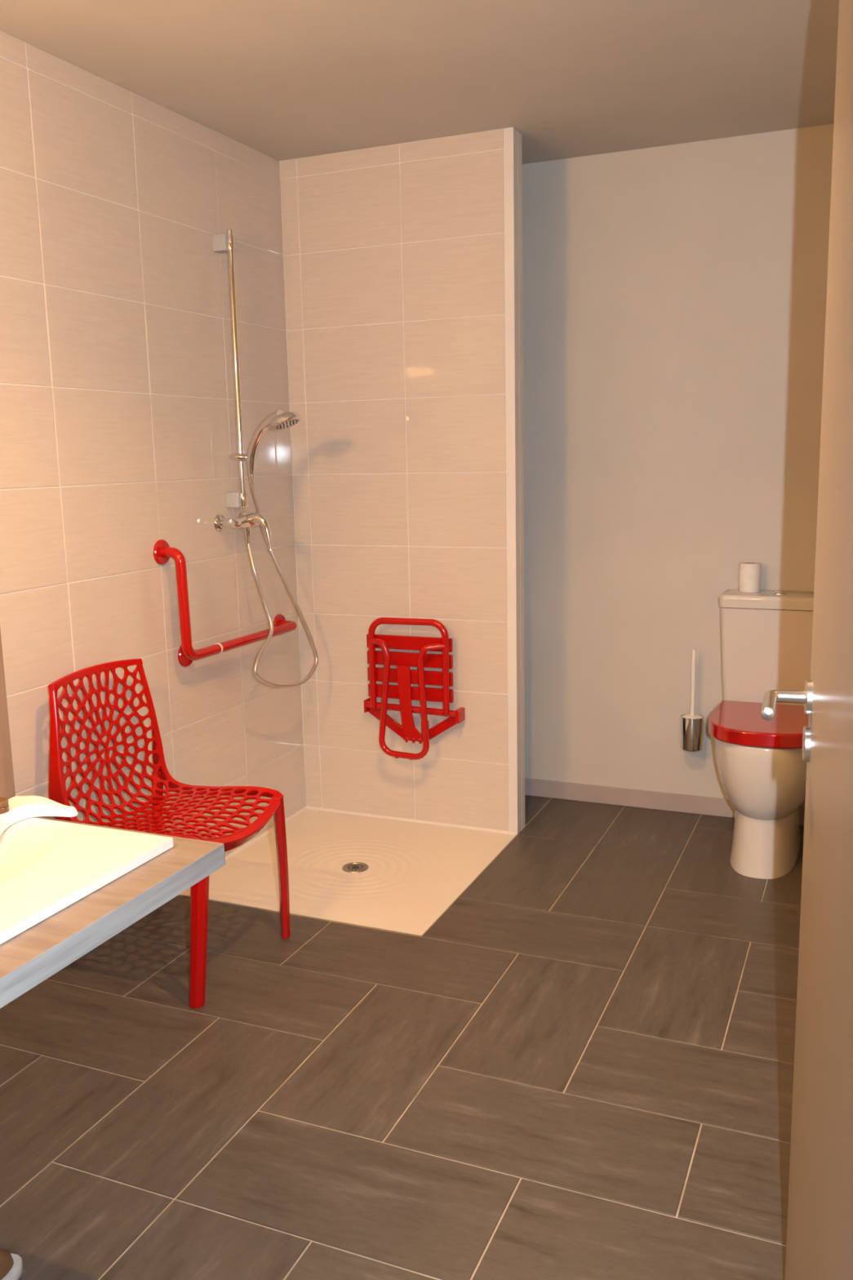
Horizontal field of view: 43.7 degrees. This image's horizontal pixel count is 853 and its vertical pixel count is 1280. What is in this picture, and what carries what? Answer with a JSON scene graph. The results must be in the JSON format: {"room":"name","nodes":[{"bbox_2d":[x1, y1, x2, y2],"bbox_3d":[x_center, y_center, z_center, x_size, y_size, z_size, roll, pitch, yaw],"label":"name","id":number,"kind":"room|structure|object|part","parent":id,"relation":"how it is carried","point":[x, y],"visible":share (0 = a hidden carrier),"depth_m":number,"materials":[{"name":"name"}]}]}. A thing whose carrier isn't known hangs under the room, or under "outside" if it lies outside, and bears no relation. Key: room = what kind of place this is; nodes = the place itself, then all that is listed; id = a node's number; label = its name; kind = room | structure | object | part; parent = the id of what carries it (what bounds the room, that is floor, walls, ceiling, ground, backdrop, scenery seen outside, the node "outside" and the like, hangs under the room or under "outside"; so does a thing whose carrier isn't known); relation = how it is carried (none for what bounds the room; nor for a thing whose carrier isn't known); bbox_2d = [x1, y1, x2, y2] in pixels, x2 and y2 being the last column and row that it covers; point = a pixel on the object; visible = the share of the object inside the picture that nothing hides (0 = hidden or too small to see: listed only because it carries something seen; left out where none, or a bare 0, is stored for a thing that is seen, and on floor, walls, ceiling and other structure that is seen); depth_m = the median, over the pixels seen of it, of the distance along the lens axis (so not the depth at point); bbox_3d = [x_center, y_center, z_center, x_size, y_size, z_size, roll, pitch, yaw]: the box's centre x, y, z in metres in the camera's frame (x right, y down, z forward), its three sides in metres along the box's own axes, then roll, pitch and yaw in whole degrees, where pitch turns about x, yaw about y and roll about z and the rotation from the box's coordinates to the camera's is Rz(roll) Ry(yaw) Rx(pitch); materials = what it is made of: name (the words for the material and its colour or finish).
{"room":"accessible bathroom","nodes":[
{"label":"accessible bathroom","id":0,"kind":"room"},
{"bbox_2d":[0,797,8,813],"bbox_3d":[-0.772,0.300,1.915,0.038,0.026,0.038,3,11,23],"label":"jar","id":1,"kind":"object","parent":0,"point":[4,806],"visible":1,"depth_m":1.91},
{"bbox_3d":[-0.772,0.293,1.913,0.038,0.010,0.038,3,11,23],"label":"lid","id":2,"kind":"part","parent":1,"relation":"part of","materials":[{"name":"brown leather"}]},
{"bbox_2d":[0,30,306,856],"bbox_3d":[-1.345,-0.165,2.376,0.147,2.579,5.100,3,11,23],"label":"wall","id":3,"kind":"structure","parent":0,"point":[118,428],"depth_m":3.23,"materials":[{"name":"tile"}]},
{"bbox_2d":[0,629,15,799],"bbox_3d":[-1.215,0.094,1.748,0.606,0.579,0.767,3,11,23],"label":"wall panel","id":4,"kind":"object","parent":3,"relation":"attached to","point":[6,775],"depth_m":1.99,"materials":[{"name":"paint"}]},
{"bbox_2d":[0,816,225,1008],"bbox_3d":[-0.990,0.513,1.733,1.072,0.250,0.757,3,11,23],"label":"countertop","id":5,"kind":"structure","parent":3,"relation":"attached to","point":[27,959],"depth_m":1.59,"materials":[{"name":"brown wood"}]},
{"bbox_2d":[0,817,173,944],"bbox_3d":[-0.745,0.313,1.596,0.388,0.179,0.656,3,11,23],"label":"washbasin","id":6,"kind":"object","parent":5,"relation":"in","point":[46,866],"visible":0.99,"depth_m":1.73,"materials":[{"name":"white ceramic"}]},
{"bbox_2d":[0,795,78,836],"bbox_3d":[-0.753,0.327,1.864,0.165,0.025,0.269,3,11,23],"label":"faucet","id":7,"kind":"object","parent":6,"relation":"on","point":[20,807],"visible":0.94,"depth_m":1.95,"materials":[{"name":"white ceramic"}]},
{"bbox_2d":[153,539,297,666],"bbox_3d":[-0.661,-0.163,3.698,0.091,0.428,0.776,3,11,23],"label":"grab bar","id":8,"kind":"object","parent":3,"relation":"attached to","point":[162,552],"visible":1,"depth_m":3.39,"materials":[{"name":"red metal"}]},
{"bbox_2d":[212,229,248,509],"bbox_3d":[-0.651,-0.908,3.611,0.104,0.925,0.054,3,11,23],"label":"shower rail","id":9,"kind":"object","parent":3,"relation":"attached to","point":[221,243],"visible":0.96,"depth_m":3.60,"materials":[{"name":"silver metal"}]},
{"bbox_2d":[246,409,301,474],"bbox_3d":[-0.520,-0.655,3.537,0.235,0.214,0.113,3,11,23],"label":"shower","id":10,"kind":"object","parent":9,"relation":"attached to","point":[278,420],"visible":1,"depth_m":3.52,"materials":[{"name":"silver metal"}]},
{"bbox_3d":[-0.542,-0.659,3.563,0.183,0.214,0.046,7,13,38],"label":"handle","id":11,"kind":"part","parent":10,"relation":"part of","materials":[{"name":"silver metal"}]},
{"bbox_2d":[213,511,272,551],"bbox_3d":[-0.608,-0.376,3.699,0.167,0.132,0.212,3,11,23],"label":"shower mixer","id":12,"kind":"object","parent":3,"relation":"attached to","point":[244,521],"visible":1,"depth_m":3.66,"materials":[{"name":"silver metal"}]},
{"bbox_3d":[-0.576,-0.374,3.686,0.098,0.132,0.046,3,11,23],"label":"lever","id":13,"kind":"part","parent":12,"relation":"part of","materials":[{"name":"silver metal"}]},
{"bbox_2d":[244,473,318,687],"bbox_3d":[-0.557,-0.205,3.789,0.136,0.772,0.429,3,11,23],"label":"shower hose","id":14,"kind":"object","parent":12,"relation":"attached to","point":[251,477],"visible":0.91,"depth_m":3.74,"materials":[{"name":"silver metal"}]},
{"bbox_2d":[279,128,508,831],"bbox_3d":[-0.084,-0.517,3.982,0.901,2.489,0.089,3,11,23],"label":"wall partition","id":15,"kind":"structure","parent":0,"point":[393,255],"depth_m":3.92,"materials":[{"name":"tile"}]},
{"bbox_2d":[364,617,465,759],"bbox_3d":[-0.061,0.178,3.988,0.394,0.533,0.117,3,11,23],"label":"shower seat","id":16,"kind":"object","parent":15,"relation":"attached to","point":[403,675],"visible":1,"depth_m":3.97,"materials":[{"name":"red plastic"}]},
{"bbox_3d":[-0.225,0.250,4.103,0.010,0.050,0.060,3,11,23],"label":"plate","id":17,"kind":"part","parent":16,"relation":"part of","materials":[{"name":"red metal"}]},
{"bbox_3d":[-0.074,0.223,3.967,0.310,0.451,0.054,3,11,23],"label":"support leg","id":18,"kind":"part","parent":16,"relation":"part of","materials":[{"name":"red metal"}]},
{"bbox_3d":[-0.067,0.092,3.964,0.330,0.355,0.037,3,11,23],"label":"seat frame","id":19,"kind":"part","parent":16,"relation":"part of","materials":[{"name":"red metal"}]},
{"bbox_3d":[0.124,0.280,3.958,0.020,0.050,0.060,3,11,23],"label":"plate","id":20,"kind":"part","parent":16,"relation":"part of","materials":[{"name":"red metal"}]},
{"bbox_2d":[503,127,524,835],"bbox_3d":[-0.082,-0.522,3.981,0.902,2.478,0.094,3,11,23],"label":"trim","id":21,"kind":"structure","parent":15,"relation":"attached to","point":[513,166],"depth_m":3.77,"materials":[{"name":"white paint"}]},
{"bbox_2d":[0,795,804,1279],"bbox_3d":[-0.153,1.127,2.100,2.620,0.120,5.100,3,11,23],"label":"floor","id":22,"kind":"structure","parent":0,"point":[582,1068],"depth_m":2.43,"materials":[{"name":"tile"}]},
{"bbox_2d":[0,1248,22,1279],"bbox_3d":[-0.827,1.090,1.790,0.285,0.087,0.113,-9,13,-37],"label":"shoe","id":23,"kind":"object","parent":22,"relation":"on","point":[11,1264],"visible":1,"depth_m":1.85,"materials":[{"name":"rubber"}]},
{"bbox_2d":[48,658,290,1008],"bbox_3d":[-0.726,0.496,3.011,0.544,0.834,0.501,3,11,23],"label":"chair","id":24,"kind":"object","parent":22,"relation":"on","point":[161,776],"visible":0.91,"depth_m":3.01,"materials":[{"name":"red plastic"}]},
{"bbox_3d":[-0.841,0.627,3.331,0.035,0.470,0.098,-8,12,-35],"label":"leg","id":25,"kind":"part","parent":24,"relation":"part of","materials":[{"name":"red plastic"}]},
{"bbox_3d":[-0.588,0.737,2.759,0.082,0.440,0.043,-7,11,-29],"label":"leg","id":26,"kind":"part","parent":24,"relation":"part of","materials":[{"name":"red plastic"}]},
{"bbox_3d":[-0.427,0.669,3.131,0.037,0.440,0.052,-4,10,-18],"label":"leg","id":27,"kind":"part","parent":24,"relation":"part of","materials":[{"name":"red plastic"}]},
{"bbox_2d":[179,805,516,935],"bbox_3d":[-0.253,0.779,3.742,0.899,0.013,0.912,3,11,23],"label":"shower tray","id":28,"kind":"object","parent":22,"relation":"on","point":[376,871],"visible":0.91,"depth_m":3.69,"materials":[{"name":"white ceramic"}]},
{"bbox_2d":[708,588,813,879],"bbox_3d":[1.194,0.304,3.695,0.410,0.897,0.636,3,11,23],"label":"toilet","id":29,"kind":"object","parent":22,"relation":"on","point":[766,635],"visible":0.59,"depth_m":3.60,"materials":[{"name":"white ceramic"}]},
{"bbox_2d":[738,562,761,592],"bbox_3d":[1.181,-0.230,3.888,0.077,0.104,0.077,3,11,23],"label":"toilet roll","id":30,"kind":"object","parent":29,"relation":"on","point":[749,573],"visible":1,"depth_m":3.86,"materials":[{"name":"paper"}]},
{"bbox_3d":[1.153,0.285,3.595,0.380,0.048,0.430,3,11,23],"label":"lid","id":31,"kind":"part","parent":29,"relation":"part of","materials":[{"name":"red plastic"}]},
{"bbox_3d":[1.190,0.439,3.704,0.366,0.288,0.599,3,11,23],"label":"bowl","id":32,"kind":"part","parent":29,"relation":"part of","materials":[{"name":"white ceramic"}]},
{"bbox_3d":[1.272,-0.145,3.826,0.410,0.044,0.185,3,11,23],"label":"cistern lid","id":33,"kind":"part","parent":29,"relation":"part of","materials":[{"name":"white ceramic"}]},
{"bbox_2d":[0,0,839,164],"bbox_3d":[-0.206,-1.422,1.655,2.620,0.100,5.100,3,11,23],"label":"ceiling","id":34,"kind":"structure","parent":0,"point":[282,80],"depth_m":2.97,"materials":[{"name":"paint"}]},
{"bbox_2d":[522,123,834,806],"bbox_3d":[0.776,-0.517,4.141,2.650,2.579,0.120,3,11,23],"label":"wall","id":35,"kind":"structure","parent":0,"point":[674,296],"depth_m":3.98,"materials":[{"name":"white paint"}]},
{"bbox_2d":[524,777,804,825],"bbox_3d":[0.751,0.628,4.290,2.300,0.072,0.010,3,11,23],"label":"baseboard","id":36,"kind":"structure","parent":35,"relation":"attached to","point":[717,806],"depth_m":4.25,"materials":[{"name":"beige tile"}]},
{"bbox_2d":[680,648,703,751],"bbox_3d":[1.015,0.223,4.050,0.085,0.388,0.104,3,11,23],"label":"toilet brush","id":37,"kind":"object","parent":35,"relation":"attached to","point":[691,739],"visible":1,"depth_m":4.03,"materials":[{"name":"silver metal"}]},
{"bbox_2d":[681,713,702,719],"bbox_3d":[1.013,0.293,4.053,0.079,0.015,0.079,3,11,23],"label":"lid","id":38,"kind":"object","parent":37,"relation":"on","point":[688,716],"depth_m":4.04,"materials":[{"name":"white plastic"}]},
{"bbox_3d":[1.010,0.164,4.031,0.019,0.265,0.019,3,11,23],"label":"handle","id":39,"kind":"part","parent":37,"relation":"part of","materials":[{"name":"white plastic"}]},
{"bbox_2d":[680,713,703,751],"bbox_3d":[1.014,0.353,4.064,0.085,0.127,0.085,3,11,23],"label":"cup","id":40,"kind":"object","parent":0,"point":[691,739],"depth_m":4.03,"materials":[{"name":"silver metal"}]},
{"bbox_3d":[-0.611,0.017,0.989,2.310,2.489,0.100,3,11,23],"label":"wall","id":41,"kind":"structure","parent":0,"visible":0},
{"bbox_2d":[760,0,852,1279],"bbox_3d":[0.422,0.178,1.149,0.110,2.037,0.942,2,10,17],"label":"door","id":42,"kind":"structure","parent":41,"relation":"in","point":[820,1242],"depth_m":1.21,"materials":[{"name":"beige laminate"}]},
{"bbox_3d":[0.507,0.092,1.510,0.062,0.023,0.118,3,11,23],"label":"lever","id":43,"kind":"part","parent":42,"relation":"part of","materials":[{"name":"metal"}]}
]}

